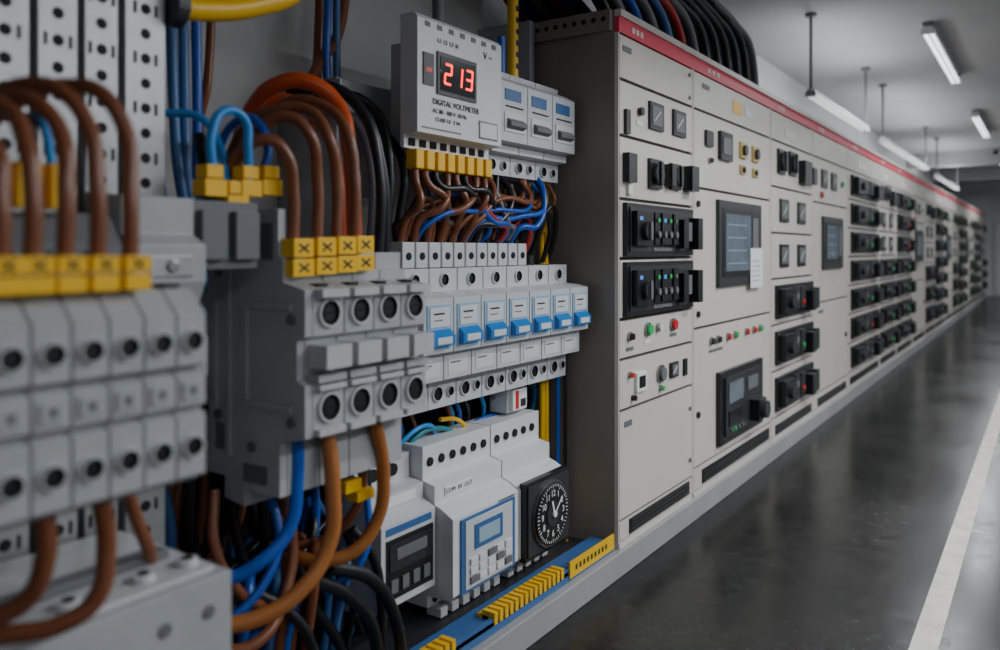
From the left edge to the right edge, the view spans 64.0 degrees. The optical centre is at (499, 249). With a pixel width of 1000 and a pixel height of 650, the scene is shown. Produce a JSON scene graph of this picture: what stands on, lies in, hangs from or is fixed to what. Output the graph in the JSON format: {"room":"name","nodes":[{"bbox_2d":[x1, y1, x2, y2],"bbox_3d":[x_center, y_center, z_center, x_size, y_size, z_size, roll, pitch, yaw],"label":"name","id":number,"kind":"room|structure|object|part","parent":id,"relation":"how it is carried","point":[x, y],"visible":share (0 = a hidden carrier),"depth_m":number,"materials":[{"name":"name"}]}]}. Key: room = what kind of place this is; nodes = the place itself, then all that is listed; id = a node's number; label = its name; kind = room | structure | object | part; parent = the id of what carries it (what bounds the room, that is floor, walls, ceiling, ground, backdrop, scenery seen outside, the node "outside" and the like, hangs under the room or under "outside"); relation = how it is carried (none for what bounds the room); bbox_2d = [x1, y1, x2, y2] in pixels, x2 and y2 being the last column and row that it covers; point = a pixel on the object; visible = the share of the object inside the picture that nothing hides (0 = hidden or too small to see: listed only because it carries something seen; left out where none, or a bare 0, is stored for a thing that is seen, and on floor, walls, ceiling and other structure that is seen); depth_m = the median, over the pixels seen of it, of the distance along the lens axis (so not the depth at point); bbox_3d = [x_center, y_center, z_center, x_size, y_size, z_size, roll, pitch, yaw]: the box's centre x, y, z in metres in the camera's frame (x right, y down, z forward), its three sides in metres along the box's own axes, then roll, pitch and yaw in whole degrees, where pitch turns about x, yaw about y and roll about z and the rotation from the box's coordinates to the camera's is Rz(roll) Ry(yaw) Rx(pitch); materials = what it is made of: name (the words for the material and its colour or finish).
{"room":"electrical room","nodes":[
{"label":"electrical room","id":0,"kind":"room"},
{"bbox_2d":[483,0,943,189],"bbox_3d":[4.615,-0.390,11.390,0.100,3.420,30.000,0,0,35],"label":"wall","id":1,"kind":"structure","parent":0,"point":[773,80],"depth_m":10.00,"materials":[{"name":"paint"}]},
{"bbox_2d":[526,296,999,649],"bbox_3d":[7.169,1.369,9.634,6.300,0.102,30.200,0,0,35],"label":"floor","id":2,"kind":"structure","parent":0,"point":[839,541],"depth_m":3.59,"materials":[{"name":"grey concrete"}]},
{"bbox_2d":[0,0,613,649],"bbox_3d":[-0.609,-0.105,2.015,0.993,2.650,3.230,0,0,35],"label":"enclosure","id":3,"kind":"object","parent":2,"relation":"on","point":[180,601],"depth_m":1.61,"materials":[{"name":"grey metal"}]},
{"bbox_3d":[-0.927,-0.117,1.439,0.162,2.625,0.080,0,0,35],"label":"perforated post","id":4,"kind":"part","parent":3,"relation":"part of","materials":[{"name":"metal"}]},
{"bbox_3d":[-0.876,-0.117,1.513,0.162,2.625,0.071,0,0,35],"label":"perforated post","id":5,"kind":"part","parent":3,"relation":"part of","materials":[{"name":"metal"}]},
{"bbox_2d":[0,494,157,645],"bbox_3d":[-0.597,0.445,1.201,0.151,0.215,0.361,0,0,20],"label":"cable bundle","id":6,"kind":"object","parent":3,"relation":"in","point":[46,530],"visible":0.86,"depth_m":1.09,"materials":[{"name":"brown"}]},
{"bbox_3d":[-0.830,-0.117,1.581,0.162,2.625,0.065,0,0,35],"label":"perforated post","id":7,"kind":"part","parent":3,"relation":"part of","materials":[{"name":"metal"}]},
{"bbox_2d":[0,161,207,529],"bbox_3d":[-0.686,0.107,1.232,0.443,0.485,0.668,0,0,35],"label":"block","id":8,"kind":"object","parent":3,"relation":"attached to","point":[103,376],"visible":0.98,"depth_m":1.07,"materials":[{"name":"plastic"}]},
{"bbox_2d":[0,76,139,255],"bbox_3d":[-0.693,-0.117,1.166,0.235,0.273,0.363,0,0,-44],"label":"cable bundle","id":9,"kind":"object","parent":8,"relation":"attached to","point":[17,93],"visible":0.98,"depth_m":1.09,"materials":[{"name":"brown"}]},
{"bbox_3d":[-0.778,-0.117,1.655,0.162,2.625,0.086,0,0,35],"label":"perforated post","id":10,"kind":"part","parent":3,"relation":"part of","materials":[{"name":"metal"}]},
{"bbox_2d":[165,0,409,290],"bbox_3d":[-0.540,-0.580,2.159,0.614,1.402,0.983,0,0,35],"label":"cable bundle","id":11,"kind":"object","parent":3,"relation":"attached to","point":[309,95],"visible":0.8,"depth_m":1.97,"materials":[{"name":"brown"}]},
{"bbox_2d":[192,164,433,506],"bbox_3d":[-0.470,0.223,1.871,0.365,0.815,0.564,0,0,35],"label":"contactor","id":12,"kind":"object","parent":3,"relation":"attached to","point":[322,338],"visible":0.97,"depth_m":1.80,"materials":[{"name":"plastic"}]},
{"bbox_2d":[183,413,499,649],"bbox_3d":[-0.229,0.789,2.432,0.461,0.809,1.796,0,0,33],"label":"cable bundle","id":13,"kind":"object","parent":3,"relation":"in","point":[269,612],"visible":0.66,"depth_m":1.95,"materials":[{"name":"plastic"}]},
{"bbox_2d":[165,307,536,649],"bbox_3d":[-0.388,0.682,2.542,0.580,1.034,2.031,0,0,35],"label":"wiring","id":14,"kind":"object","parent":3,"relation":"attached to","point":[259,523],"visible":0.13,"depth_m":2.10,"materials":[{"name":"black"}]},
{"bbox_2d":[338,450,434,615],"bbox_3d":[-0.348,0.880,2.503,0.190,0.440,0.250,0,0,35],"label":"module","id":15,"kind":"object","parent":3,"relation":"attached to","point":[404,545],"visible":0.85,"depth_m":2.45,"materials":[{"name":"plastic"}]},
{"bbox_2d":[402,268,454,416],"bbox_3d":[-0.279,0.289,2.531,0.272,0.462,0.144,0,0,35],"label":"miniature circuit breaker","id":16,"kind":"object","parent":3,"relation":"attached to","point":[438,307],"visible":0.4,"depth_m":2.49,"materials":[{"name":"plastic"}]},
{"bbox_2d":[391,11,500,177],"bbox_3d":[-0.203,-0.495,2.697,0.210,0.480,0.455,0,0,35],"label":"digital voltmeter","id":17,"kind":"object","parent":3,"relation":"attached to","point":[446,78],"visible":1,"depth_m":2.60,"materials":[{"name":"white plastic"}]},
{"bbox_2d":[433,109,466,119],"bbox_3d":[-0.161,-0.440,2.586,0.001,0.014,0.178,0,0,35],"label":"text","id":18,"kind":"object","parent":17,"relation":"in","point":[441,114],"depth_m":2.59,"materials":[{"name":"black"}]},
{"bbox_2d":[424,267,482,409],"bbox_3d":[-0.195,0.289,2.654,0.272,0.462,0.144,0,0,35],"label":"miniature circuit breaker","id":19,"kind":"object","parent":3,"relation":"attached to","point":[467,330],"visible":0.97,"depth_m":2.61,"materials":[{"name":"plastic"}]},
{"bbox_3d":[-0.151,0.010,2.827,0.129,0.096,0.718,0,0,35],"label":"terminal strip","id":20,"kind":"part","parent":3,"relation":"part of","materials":[{"name":"white plastic"}]},
{"bbox_2d":[401,422,517,617],"bbox_3d":[-0.135,0.915,2.749,0.262,0.550,0.378,0,0,35],"label":"controller","id":21,"kind":"object","parent":3,"relation":"attached to","point":[476,509],"visible":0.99,"depth_m":2.66,"materials":[{"name":"white plastic"}]},
{"bbox_2d":[391,168,557,262],"bbox_3d":[-0.035,-0.128,2.932,0.171,0.364,1.000,0,0,35],"label":"wiring","id":22,"kind":"object","parent":3,"relation":"attached to","point":[483,214],"visible":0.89,"depth_m":2.78,"materials":[{"name":"brown plastic"}]},
{"bbox_2d":[442,267,508,402],"bbox_3d":[-0.110,0.289,2.777,0.272,0.462,0.144,0,0,35],"label":"miniature circuit breaker","id":23,"kind":"object","parent":3,"relation":"attached to","point":[494,327],"visible":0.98,"depth_m":2.73,"materials":[{"name":"plastic"}]},
{"bbox_2d":[432,0,567,541],"bbox_3d":[0.042,-0.041,3.050,0.146,2.477,0.763,0,0,37],"label":"cable bundle","id":24,"kind":"object","parent":3,"relation":"attached to","point":[438,6],"visible":0.21,"depth_m":3.32,"materials":[{"name":"yellow"}]},
{"bbox_2d":[474,266,531,395],"bbox_3d":[-0.025,0.289,2.900,0.272,0.462,0.144,0,0,35],"label":"miniature circuit breaker","id":25,"kind":"object","parent":3,"relation":"attached to","point":[493,277],"visible":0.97,"depth_m":2.85,"materials":[{"name":"plastic"}]},
{"bbox_2d":[489,72,526,176],"bbox_3d":[-0.012,-0.475,2.981,0.202,0.390,0.176,0,0,35],"label":"circuit breaker","id":26,"kind":"object","parent":3,"relation":"attached to","point":[513,94],"visible":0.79,"depth_m":2.95,"materials":[{"name":"plastic"}]},
{"bbox_2d":[465,409,568,577],"bbox_3d":[0.084,0.915,3.037,0.297,0.550,0.330,0,0,35],"label":"clock","id":27,"kind":"object","parent":3,"relation":"on","point":[541,483],"visible":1,"depth_m":2.96,"materials":[{"name":"white plastic"}]},
{"bbox_2d":[490,386,526,413],"bbox_3d":[0.037,0.583,3.142,0.102,0.095,0.120,0,0,35],"label":"module","id":28,"kind":"object","parent":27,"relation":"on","point":[515,399],"visible":0.86,"depth_m":3.10,"materials":[{"name":"white plastic"}]},
{"bbox_2d":[504,75,551,180],"bbox_3d":[0.090,-0.475,3.131,0.202,0.390,0.176,0,0,35],"label":"circuit breaker","id":29,"kind":"object","parent":3,"relation":"attached to","point":[539,102],"visible":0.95,"depth_m":3.09,"materials":[{"name":"plastic"}]},
{"bbox_2d":[505,265,552,389],"bbox_3d":[0.059,0.289,3.023,0.272,0.462,0.144,0,0,35],"label":"miniature circuit breaker","id":30,"kind":"object","parent":3,"relation":"attached to","point":[516,275],"visible":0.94,"depth_m":2.98,"materials":[{"name":"plastic"}]},
{"bbox_2d":[516,83,574,183],"bbox_3d":[0.193,-0.475,3.280,0.202,0.390,0.176,0,0,35],"label":"circuit breaker","id":31,"kind":"object","parent":3,"relation":"attached to","point":[563,137],"visible":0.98,"depth_m":3.24,"materials":[{"name":"plastic"}]},
{"bbox_2d":[520,264,572,384],"bbox_3d":[0.144,0.289,3.146,0.272,0.462,0.144,0,0,35],"label":"miniature circuit breaker","id":32,"kind":"object","parent":3,"relation":"attached to","point":[561,317],"visible":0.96,"depth_m":3.10,"materials":[{"name":"plastic"}]},
{"bbox_2d":[527,264,590,379],"bbox_3d":[0.228,0.289,3.269,0.272,0.462,0.144,0,0,35],"label":"miniature circuit breaker","id":33,"kind":"object","parent":3,"relation":"attached to","point":[580,315],"visible":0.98,"depth_m":3.23,"materials":[{"name":"plastic"}]},
{"bbox_2d":[534,8,702,549],"bbox_3d":[0.449,0.120,3.755,0.785,2.200,0.853,0,0,35],"label":"tall cabinet","id":34,"kind":"object","parent":2,"relation":"on","point":[628,231],"depth_m":3.37,"materials":[{"name":"metal"}]},
{"bbox_3d":[0.184,-0.938,3.436,0.650,0.085,0.026,0,0,35],"label":"perforated lifting bracket","id":35,"kind":"part","parent":34,"relation":"part of","materials":[{"name":"grey metal"}]},
{"bbox_2d":[503,0,758,85],"bbox_3d":[0.269,-1.531,3.508,0.579,1.175,4.313,0,0,35],"label":"cable bundle","id":36,"kind":"object","parent":34,"relation":"on","point":[707,27],"visible":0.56,"depth_m":4.10,"materials":[{"name":"black rubber"}]},
{"bbox_2d":[471,295,985,649],"bbox_3d":[5.736,1.270,11.499,0.725,0.100,24.850,0,0,35],"label":"plinth","id":37,"kind":"object","parent":2,"relation":"on","point":[533,624],"visible":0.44,"depth_m":3.47,"materials":[{"name":"paint"}]},
{"bbox_2d":[693,50,772,497],"bbox_3d":[1.082,0.120,4.641,0.825,2.200,1.325,0,0,35],"label":"tall cabinet","id":38,"kind":"object","parent":2,"relation":"on","point":[732,113],"visible":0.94,"depth_m":4.34,"materials":[{"name":"metal"}]},
{"bbox_2d":[771,94,819,443],"bbox_3d":[1.749,0.120,5.642,0.790,2.200,1.080,0,0,35],"label":"tall cabinet","id":39,"kind":"object","parent":2,"relation":"on","point":[795,380],"visible":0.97,"depth_m":5.38,"materials":[{"name":"metal"}]},
{"bbox_2d":[813,117,848,414],"bbox_3d":[2.382,0.120,6.614,0.731,2.200,1.240,0,0,35],"label":"tall cabinet","id":40,"kind":"object","parent":2,"relation":"on","point":[830,146],"visible":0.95,"depth_m":6.37,"materials":[{"name":"metal"}]},
{"bbox_2d":[848,137,883,389],"bbox_3d":[3.188,0.120,7.735,0.790,2.200,1.520,0,0,35],"label":"tall cabinet","id":41,"kind":"object","parent":2,"relation":"on","point":[865,346],"visible":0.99,"depth_m":7.40,"materials":[{"name":"metal"}]},
{"bbox_2d":[879,155,900,368],"bbox_3d":[3.927,0.120,8.810,0.790,2.200,1.090,0,0,35],"label":"tall cabinet","id":42,"kind":"object","parent":2,"relation":"on","point":[891,335],"visible":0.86,"depth_m":8.63,"materials":[{"name":"metal"}]},
{"bbox_2d":[896,164,916,356],"bbox_3d":[4.596,0.120,9.783,0.790,2.200,1.270,0,0,35],"label":"tall cabinet","id":43,"kind":"object","parent":2,"relation":"on","point":[905,224],"visible":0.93,"depth_m":9.58,"materials":[{"name":"metal"}]},
{"bbox_2d":[912,173,925,345],"bbox_3d":[5.300,0.120,10.858,0.731,2.200,1.300,0,0,35],"label":"tall cabinet","id":44,"kind":"object","parent":2,"relation":"on","point":[918,183],"visible":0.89,"depth_m":10.73,"materials":[{"name":"metal"}]},
{"bbox_2d":[925,180,938,336],"bbox_3d":[6.018,0.120,11.851,0.790,2.200,1.150,0,0,35],"label":"tall cabinet","id":45,"kind":"object","parent":2,"relation":"on","point":[931,272],"visible":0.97,"depth_m":11.61,"materials":[{"name":"metal"}]},
{"bbox_2d":[935,185,947,329],"bbox_3d":[6.726,0.120,12.881,0.790,2.200,1.350,0,0,35],"label":"tall cabinet","id":46,"kind":"object","parent":2,"relation":"on","point":[941,230],"visible":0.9,"depth_m":12.64,"materials":[{"name":"metal"}]},
{"bbox_2d":[944,191,952,322],"bbox_3d":[7.452,0.120,13.990,0.731,2.200,1.300,0,0,35],"label":"tall cabinet","id":47,"kind":"object","parent":2,"relation":"on","point":[947,196],"visible":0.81,"depth_m":13.82,"materials":[{"name":"metal"}]},
{"bbox_2d":[952,196,961,317],"bbox_3d":[8.171,0.120,14.982,0.790,2.200,1.150,0,0,35],"label":"tall cabinet","id":48,"kind":"object","parent":2,"relation":"on","point":[956,267],"visible":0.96,"depth_m":14.67,"materials":[{"name":"metal"}]},
{"bbox_2d":[958,199,967,313],"bbox_3d":[8.879,0.120,16.012,0.790,2.200,1.350,0,0,35],"label":"tall cabinet","id":49,"kind":"object","parent":2,"relation":"on","point":[962,234],"visible":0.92,"depth_m":15.67,"materials":[{"name":"metal"}]},
{"bbox_2d":[964,202,969,308],"bbox_3d":[9.605,0.120,17.121,0.731,2.200,1.300,0,0,35],"label":"tall cabinet","id":50,"kind":"object","parent":2,"relation":"on","point":[967,206],"visible":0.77,"depth_m":17.00,"materials":[{"name":"metal"}]},
{"bbox_2d":[970,205,976,304],"bbox_3d":[10.323,0.120,18.114,0.790,2.200,1.150,0,0,35],"label":"tall cabinet","id":51,"kind":"object","parent":2,"relation":"on","point":[973,265],"visible":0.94,"depth_m":17.87,"materials":[{"name":"metal"}]},
{"bbox_2d":[974,207,980,302],"bbox_3d":[11.032,0.120,19.144,0.790,2.200,1.350,0,0,35],"label":"tall cabinet","id":52,"kind":"object","parent":2,"relation":"on","point":[977,236],"visible":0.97,"depth_m":18.83,"materials":[{"name":"metal"}]},
{"bbox_2d":[978,210,981,299],"bbox_3d":[11.758,0.120,20.252,0.731,2.200,1.300,0,0,35],"label":"tall cabinet","id":53,"kind":"object","parent":2,"relation":"on","point":[979,211],"visible":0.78,"depth_m":20.12,"materials":[{"name":"metal"}]},
{"bbox_2d":[982,212,987,296],"bbox_3d":[12.476,0.120,21.245,0.790,2.200,1.150,0,0,35],"label":"tall cabinet","id":54,"kind":"object","parent":2,"relation":"on","point":[984,229],"visible":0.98,"depth_m":20.89,"materials":[{"name":"metal"}]},
{"bbox_2d":[718,0,999,170],"bbox_3d":[7.169,-2.140,9.634,6.300,0.080,30.200,0,0,35],"label":"ceiling","id":55,"kind":"structure","parent":0,"point":[883,36],"depth_m":8.73,"materials":[{"name":"paint"}]},
{"bbox_2d":[805,12,869,131],"bbox_3d":[3.487,-1.730,8.161,0.100,0.740,2.660,0,0,35],"label":"lamp","id":56,"kind":"object","parent":55,"relation":"hanging from","point":[811,93],"visible":1,"depth_m":7.62,"materials":[{"name":"white plastic"}]},
{"bbox_2d":[878,84,928,170],"bbox_3d":[6.064,-1.730,11.910,0.100,0.740,4.360,0,0,35],"label":"lamp","id":57,"kind":"object","parent":55,"relation":"hanging from","point":[883,140],"visible":1,"depth_m":10.98,"materials":[{"name":"white plastic"}]},
{"bbox_2d":[920,21,960,84],"bbox_3d":[4.701,-2.045,8.479,0.116,0.110,2.760,0,0,35],"label":"lamp","id":58,"kind":"object","parent":55,"relation":"hanging from","point":[929,34],"visible":1,"depth_m":8.09,"materials":[{"name":"white plastic"}]},
{"bbox_2d":[934,138,958,190],"bbox_3d":[9.322,-1.730,16.648,0.100,0.740,4.060,0,0,35],"label":"lamp","id":59,"kind":"object","parent":55,"relation":"hanging from","point":[938,176],"visible":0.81,"depth_m":15.70,"materials":[{"name":"white plastic"}]},
{"bbox_2d":[970,109,989,137],"bbox_3d":[7.873,-2.045,13.094,0.116,0.110,2.760,0,0,35],"label":"lamp","id":60,"kind":"object","parent":55,"relation":"hanging from","point":[974,115],"visible":1,"depth_m":12.73,"materials":[{"name":"white plastic"}]},
{"bbox_2d":[906,149,999,182],"bbox_3d":[12.792,-1.950,17.812,6.100,0.300,4.850,0,0,35],"label":"ceiling beam","id":61,"kind":"structure","parent":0,"point":[969,157],"depth_m":17.25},
{"bbox_2d":[944,180,999,295],"bbox_3d":[15.695,-0.390,22.035,6.100,3.420,0.100,0,0,35],"label":"wall","id":62,"kind":"structure","parent":0,"point":[984,196],"depth_m":23.09,"materials":[{"name":"paint"}]},
{"bbox_2d":[993,221,999,295],"bbox_3d":[14.552,0.243,22.667,1.000,2.147,0.145,0,0,35],"label":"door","id":63,"kind":"structure","parent":62,"relation":"in","point":[996,224],"depth_m":22.89,"materials":[{"name":"grey paint"}]}
]}

